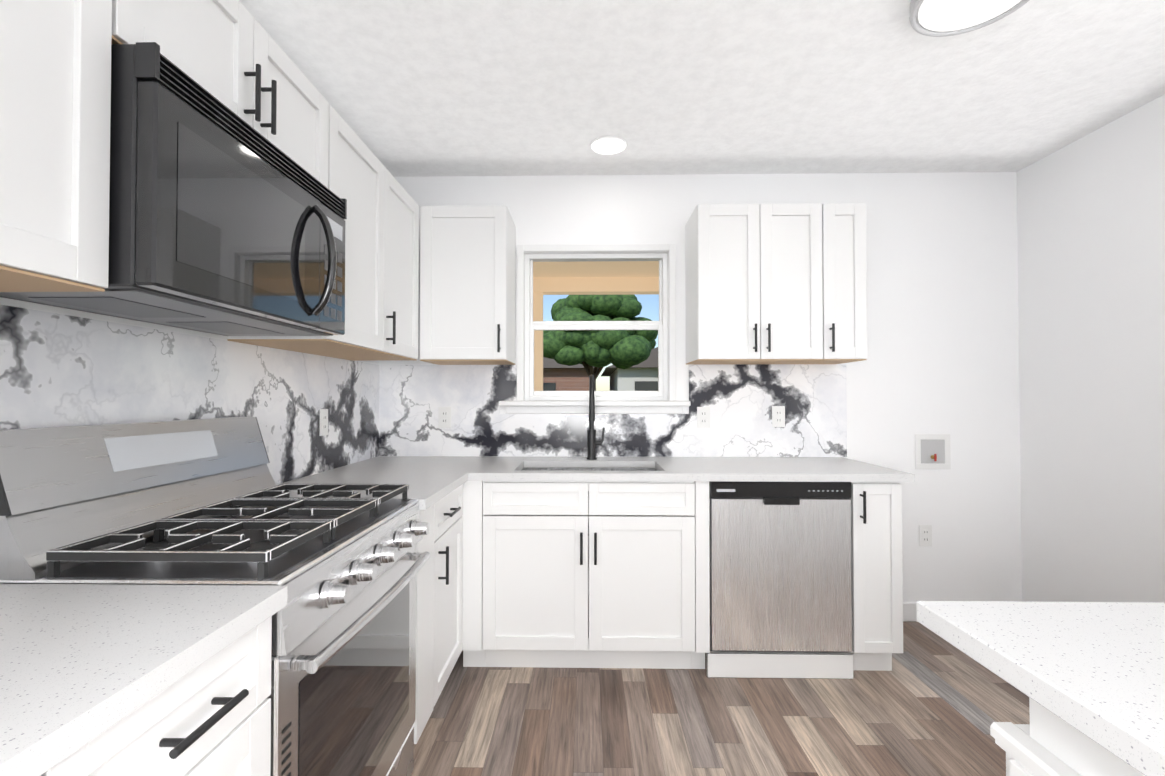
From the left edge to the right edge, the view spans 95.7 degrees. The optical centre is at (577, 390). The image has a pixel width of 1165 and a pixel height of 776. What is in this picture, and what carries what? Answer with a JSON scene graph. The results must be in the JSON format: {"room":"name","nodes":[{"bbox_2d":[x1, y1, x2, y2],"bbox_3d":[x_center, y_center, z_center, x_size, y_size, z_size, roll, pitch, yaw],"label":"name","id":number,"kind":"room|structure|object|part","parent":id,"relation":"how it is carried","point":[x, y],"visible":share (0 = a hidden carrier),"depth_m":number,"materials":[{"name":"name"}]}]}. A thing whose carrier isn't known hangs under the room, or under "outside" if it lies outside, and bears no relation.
{"room":"kitchen","nodes":[
{"label":"kitchen","id":0,"kind":"room"},
{"bbox_2d":[0,297,378,484],"bbox_3d":[-1.223,-0.017,-0.176,0.120,2.440,6.440,0,-1,1],"label":"wall","id":1,"kind":"structure","parent":0,"point":[36,306],"depth_m":1.27,"materials":[{"name":"white paint"}]},
{"bbox_2d":[0,0,111,291],"bbox_3d":[-0.965,-0.559,0.543,0.366,0.766,0.760,0,-1,1],"label":"upper cabinet","id":2,"kind":"object","parent":1,"relation":"attached to","point":[55,85],"visible":0.96,"depth_m":0.83,"materials":[{"name":"white paint"},{"name":"raw plywood"}]},
{"bbox_2d":[0,305,379,484],"bbox_3d":[-1.143,0.078,0.671,0.008,0.504,4.499,0,-1,1],"label":"backsplash","id":3,"kind":"structure","parent":1,"relation":"attached to","point":[59,370],"depth_m":1.50,"materials":[{"name":"white stone"}]},
{"bbox_2d":[319,409,327,435],"bbox_3d":[-1.106,0.139,2.296,0.006,0.115,0.070,0,-1,1],"label":"electrical outlet","id":4,"kind":"object","parent":3,"relation":"attached to","point":[323,428],"visible":1,"depth_m":2.29,"materials":[{"name":"white plastic"}]},
{"bbox_2d":[111,0,328,187],"bbox_3d":[-0.951,-0.773,1.312,0.366,0.316,0.760,0,-1,1],"label":"upper cabinet","id":5,"kind":"object","parent":1,"relation":"attached to","point":[231,55],"visible":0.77,"depth_m":1.26,"materials":[{"name":"white paint"}]},
{"bbox_2d":[0,42,346,335],"bbox_3d":[-0.898,-0.391,1.297,0.452,0.436,0.738,0,-1,1],"label":"microwave","id":6,"kind":"object","parent":5,"relation":"attached to","point":[224,220],"visible":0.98,"depth_m":1.08,"materials":[{"name":"black plastic"}]},
{"bbox_2d":[227,104,418,360],"bbox_3d":[-0.936,-0.536,2.143,0.366,0.766,0.898,0,-1,1],"label":"upper cabinet","id":7,"kind":"object","parent":1,"relation":"attached to","point":[381,266],"visible":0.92,"depth_m":2.06,"materials":[{"name":"white wood"}]},
{"bbox_2d":[379,172,1021,601],"bbox_3d":[0.646,0.029,2.950,3.503,2.440,0.120,0,-1,1],"label":"wall","id":8,"kind":"structure","parent":0,"point":[941,302],"depth_m":2.87,"materials":[{"name":"white paint"}]},
{"bbox_2d":[420,205,515,364],"bbox_3d":[-0.563,-0.527,2.736,0.429,0.766,0.366,0,-1,1],"label":"upper cabinet","id":9,"kind":"object","parent":8,"relation":"attached to","point":[467,280],"visible":1,"depth_m":2.60,"materials":[{"name":"white paint"},{"name":"raw plywood"}]},
{"bbox_2d":[499,244,690,413],"bbox_3d":[0.089,-0.337,2.935,1.035,0.932,0.182,0,-1,1],"label":"window","id":10,"kind":"structure","parent":8,"relation":"in","point":[661,400],"depth_m":2.92,"materials":[{"name":"white"}]},
{"bbox_2d":[380,364,846,456],"bbox_3d":[0.193,0.111,2.893,2.538,0.504,0.007,0,-1,1],"label":"backsplash","id":11,"kind":"structure","parent":8,"relation":"attached to","point":[740,399],"depth_m":2.89,"materials":[{"name":"white stone"}]},
{"bbox_2d":[438,407,450,427],"bbox_3d":[-0.734,0.148,2.902,0.070,0.115,0.006,0,-1,1],"label":"electrical outlet","id":12,"kind":"object","parent":11,"relation":"attached to","point":[444,421],"visible":1,"depth_m":2.90,"materials":[{"name":"white plastic"}]},
{"bbox_2d":[697,407,709,427],"bbox_3d":[0.686,0.148,2.876,0.070,0.115,0.006,0,-1,1],"label":"electrical outlet","id":13,"kind":"object","parent":11,"relation":"attached to","point":[703,417],"visible":1,"depth_m":2.88,"materials":[{"name":"white plastic"}]},
{"bbox_2d":[772,406,784,426],"bbox_3d":[1.093,0.143,2.869,0.070,0.115,0.006,0,-1,1],"label":"electrical outlet","id":14,"kind":"object","parent":11,"relation":"attached to","point":[778,416],"visible":1,"depth_m":2.87,"materials":[{"name":"white plastic"}]},
{"bbox_2d":[685,203,822,363],"bbox_3d":[0.890,-0.528,2.709,0.605,0.766,0.366,0,-1,1],"label":"upper cabinet","id":15,"kind":"object","parent":8,"relation":"attached to","point":[753,284],"visible":1,"depth_m":2.57,"materials":[{"name":"white painted wood"},{"name":"raw plywood"},{"name":"black metal"}]},
{"bbox_2d":[802,203,866,363],"bbox_3d":[1.300,-0.528,2.702,0.210,0.766,0.366,0,-1,1],"label":"upper cabinet","id":16,"kind":"object","parent":8,"relation":"attached to","point":[844,270],"visible":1,"depth_m":2.56,"materials":[{"name":"white painted wood"},{"name":"raw plywood"},{"name":"black metal"}]},
{"bbox_2d":[903,602,917,621],"bbox_3d":[1.901,1.197,2.844,0.990,0.100,0.012,0,-1,1],"label":"baseboard","id":17,"kind":"structure","parent":8,"relation":"attached to","point":[909,611],"depth_m":2.84,"materials":[{"name":"white wood"}]},
{"bbox_2d":[919,525,931,545],"bbox_3d":[1.883,0.787,2.853,0.070,0.115,0.006,0,-1,1],"label":"electrical outlet","id":18,"kind":"object","parent":8,"relation":"attached to","point":[925,535],"visible":1,"depth_m":2.85,"materials":[{"name":"white plastic"}]},
{"bbox_2d":[915,434,950,468],"bbox_3d":[1.926,0.332,2.849,0.190,0.190,0.027,0,-1,1],"label":"box","id":19,"kind":"object","parent":8,"relation":"attached to","point":[932,451],"visible":1,"depth_m":2.86,"materials":[{"name":"white plastic"}]},
{"bbox_2d":[239,0,1164,176],"bbox_3d":[0.588,-1.287,-0.190,3.743,0.100,6.440,0,-1,1],"label":"ceiling","id":20,"kind":"structure","parent":0,"point":[416,88],"depth_m":2.05,"materials":[{"name":"white paint"}]},
{"bbox_2d":[590,136,627,154],"bbox_3d":[0.150,-1.191,2.567,0.187,0.011,0.187,0,-1,1],"label":"recessed light","id":21,"kind":"object","parent":20,"relation":"in","point":[609,145],"visible":0.98,"depth_m":2.56,"materials":[{"name":"white plastic"}]},
{"bbox_2d":[909,0,1029,36],"bbox_3d":[1.192,-1.190,1.578,0.338,0.040,0.338,0,-1,1],"label":"recessed light","id":22,"kind":"object","parent":20,"relation":"in","point":[938,18],"visible":1,"depth_m":1.65,"materials":[{"name":"white plastic"}]},
{"bbox_2d":[410,621,1029,775],"bbox_3d":[0.590,1.254,-0.127,3.743,0.100,6.640,0,-1,1],"label":"floor","id":23,"kind":"structure","parent":0,"point":[931,703],"depth_m":1.96,"materials":[{"name":"brown wood"}]},
{"bbox_2d":[41,616,271,775],"bbox_3d":[-0.816,0.791,0.714,0.656,0.850,0.377,0,-1,1],"label":"base cabinet","id":24,"kind":"object","parent":23,"relation":"on","point":[211,716],"visible":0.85,"depth_m":0.74,"materials":[{"name":"white wood"}]},
{"bbox_2d":[0,417,429,775],"bbox_3d":[-0.762,0.651,1.286,0.627,1.146,0.754,0,-1,1],"label":"range","id":25,"kind":"object","parent":23,"relation":"on","point":[195,502],"visible":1,"depth_m":1.13,"materials":[{"name":"silver metal"}]},
{"bbox_2d":[413,504,433,743],"bbox_3d":[-0.816,0.806,1.761,0.618,0.850,0.182,0,-1,1],"label":"cabinet filler","id":26,"kind":"object","parent":23,"relation":"on","point":[424,635],"visible":0.12,"depth_m":1.75,"materials":[{"name":"white wood"}]},
{"bbox_2d":[433,484,462,707],"bbox_3d":[-0.792,0.811,2.069,0.656,0.850,0.428,0,-1,1],"label":"base cabinet","id":27,"kind":"object","parent":23,"relation":"on","point":[448,565],"visible":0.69,"depth_m":2.04,"materials":[{"name":"white wood"}]},
{"bbox_2d":[462,467,709,668],"bbox_3d":[0.029,0.818,2.560,1.082,0.850,0.656,0,-1,1],"label":"base cabinet","id":28,"kind":"object","parent":23,"relation":"on","point":[559,591],"depth_m":2.28,"materials":[{"name":"white wood"}]},
{"bbox_3d":[-0.461,0.818,2.569,0.101,0.850,0.580,0,-1,1],"label":"corner base cabinet filler","id":29,"kind":"part","parent":28,"relation":"part of","materials":[{"name":"white wood"}]},
{"bbox_3d":[0.541,0.818,2.570,0.059,0.850,0.618,0,-1,1],"label":"base cabinet stile","id":30,"kind":"part","parent":28,"relation":"part of","materials":[{"name":"white wood"}]},
{"bbox_2d":[707,481,853,678],"bbox_3d":[0.875,0.818,2.533,0.625,0.849,0.584,0,-1,1],"label":"dishwasher","id":31,"kind":"object","parent":23,"relation":"on","point":[781,568],"visible":0.9,"depth_m":2.25,"materials":[{"name":"silver metal"}]},
{"bbox_2d":[835,482,902,670],"bbox_3d":[1.287,0.818,2.537,0.211,0.850,0.656,0,-1,1],"label":"base cabinet","id":32,"kind":"object","parent":23,"relation":"on","point":[877,587],"visible":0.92,"depth_m":2.25,"materials":[{"name":"white wood"}]},
{"bbox_2d":[990,705,1132,775],"bbox_3d":[1.471,0.776,-0.320,1.707,0.850,2.233,0,-1,1],"label":"kitchen island","id":33,"kind":"object","parent":23,"relation":"on","point":[1041,747],"depth_m":0.74,"materials":[{"name":"white wood"}]},
{"bbox_2d":[917,601,1164,775],"bbox_3d":[1.419,0.333,-0.354,1.808,0.033,2.350,0,-1,1],"label":"island countertop","id":34,"kind":"structure","parent":33,"relation":"on","point":[1097,669],"depth_m":0.66,"materials":[{"name":"white stone"}]},
{"bbox_2d":[1017,94,1164,602],"bbox_3d":[2.400,-0.018,-0.242,0.120,2.440,6.440,0,-1,1],"label":"wall","id":35,"kind":"structure","parent":0,"point":[1091,253],"depth_m":2.43,"materials":[{"name":"white paint"}]},
{"label":"outside","id":36,"kind":"structure","parent":0,"visible":0},
{"bbox_3d":[0.800,2.197,46.528,120.000,0.020,86.680,0,-1,1],"label":"ground","id":37,"kind":"structure","parent":36,"visible":0},
{"bbox_2d":[543,357,598,390],"bbox_3d":[-3.038,-0.385,27.970,8.200,4.599,8.800,0,-1,1],"label":"brick house","id":38,"kind":"structure","parent":37,"relation":"on","point":[558,377],"depth_m":23.92,"materials":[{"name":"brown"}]},
{"bbox_2d":[533,261,658,390],"bbox_3d":[0.526,0.203,3.951,7.000,2.719,1.879,0,-1,1],"label":"porch","id":39,"kind":"object","parent":37,"relation":"on","point":[600,278],"depth_m":4.77,"materials":[{"name":"beige painted wood"}]},
{"bbox_2d":[543,295,657,390],"bbox_3d":[0.554,-0.618,14.934,3.442,4.681,2.873,0,-1,1],"label":"tree","id":40,"kind":"object","parent":37,"relation":"on","point":[588,350],"depth_m":13.94,"materials":[{"name":"green plant"}]},
{"bbox_2d":[601,347,657,390],"bbox_3d":[6.623,-0.567,25.797,10.800,4.899,8.800,0,-1,1],"label":"house","id":41,"kind":"structure","parent":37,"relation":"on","point":[642,376],"depth_m":21.87,"materials":[{"name":"grey"}]},
{"bbox_3d":[-0.842,0.770,-0.716,0.656,0.850,1.557,0,-1,1],"label":"base cabinet","id":42,"kind":"object","parent":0,"visible":0},
{"bbox_2d":[0,584,287,775],"bbox_3d":[-0.838,0.334,-0.299,0.636,0.033,2.417,0,-1,1],"label":"countertop","id":43,"kind":"structure","parent":42,"relation":"on","point":[82,664],"depth_m":0.68,"materials":[{"name":"stone"}]},
{"bbox_2d":[277,468,475,509],"bbox_3d":[-0.793,0.367,1.959,0.660,0.033,0.565,0,-1,1],"label":"countertop","id":44,"kind":"structure","parent":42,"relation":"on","point":[427,485],"depth_m":2.08,"materials":[{"name":"stone"}]},
{"bbox_2d":[338,456,914,535],"bbox_3d":[0.159,0.534,2.565,2.542,0.349,0.636,0,-1,1],"label":"countertop","id":45,"kind":"structure","parent":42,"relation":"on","point":[751,469],"depth_m":2.44,"materials":[{"name":"stone"}]},
{"bbox_2d":[587,374,604,459],"bbox_3d":[0.092,0.139,2.704,0.096,0.442,0.194,0,-1,1],"label":"faucet","id":46,"kind":"object","parent":45,"relation":"on","point":[593,442],"visible":1,"depth_m":2.75,"materials":[{"name":"black metal"}]}
]}

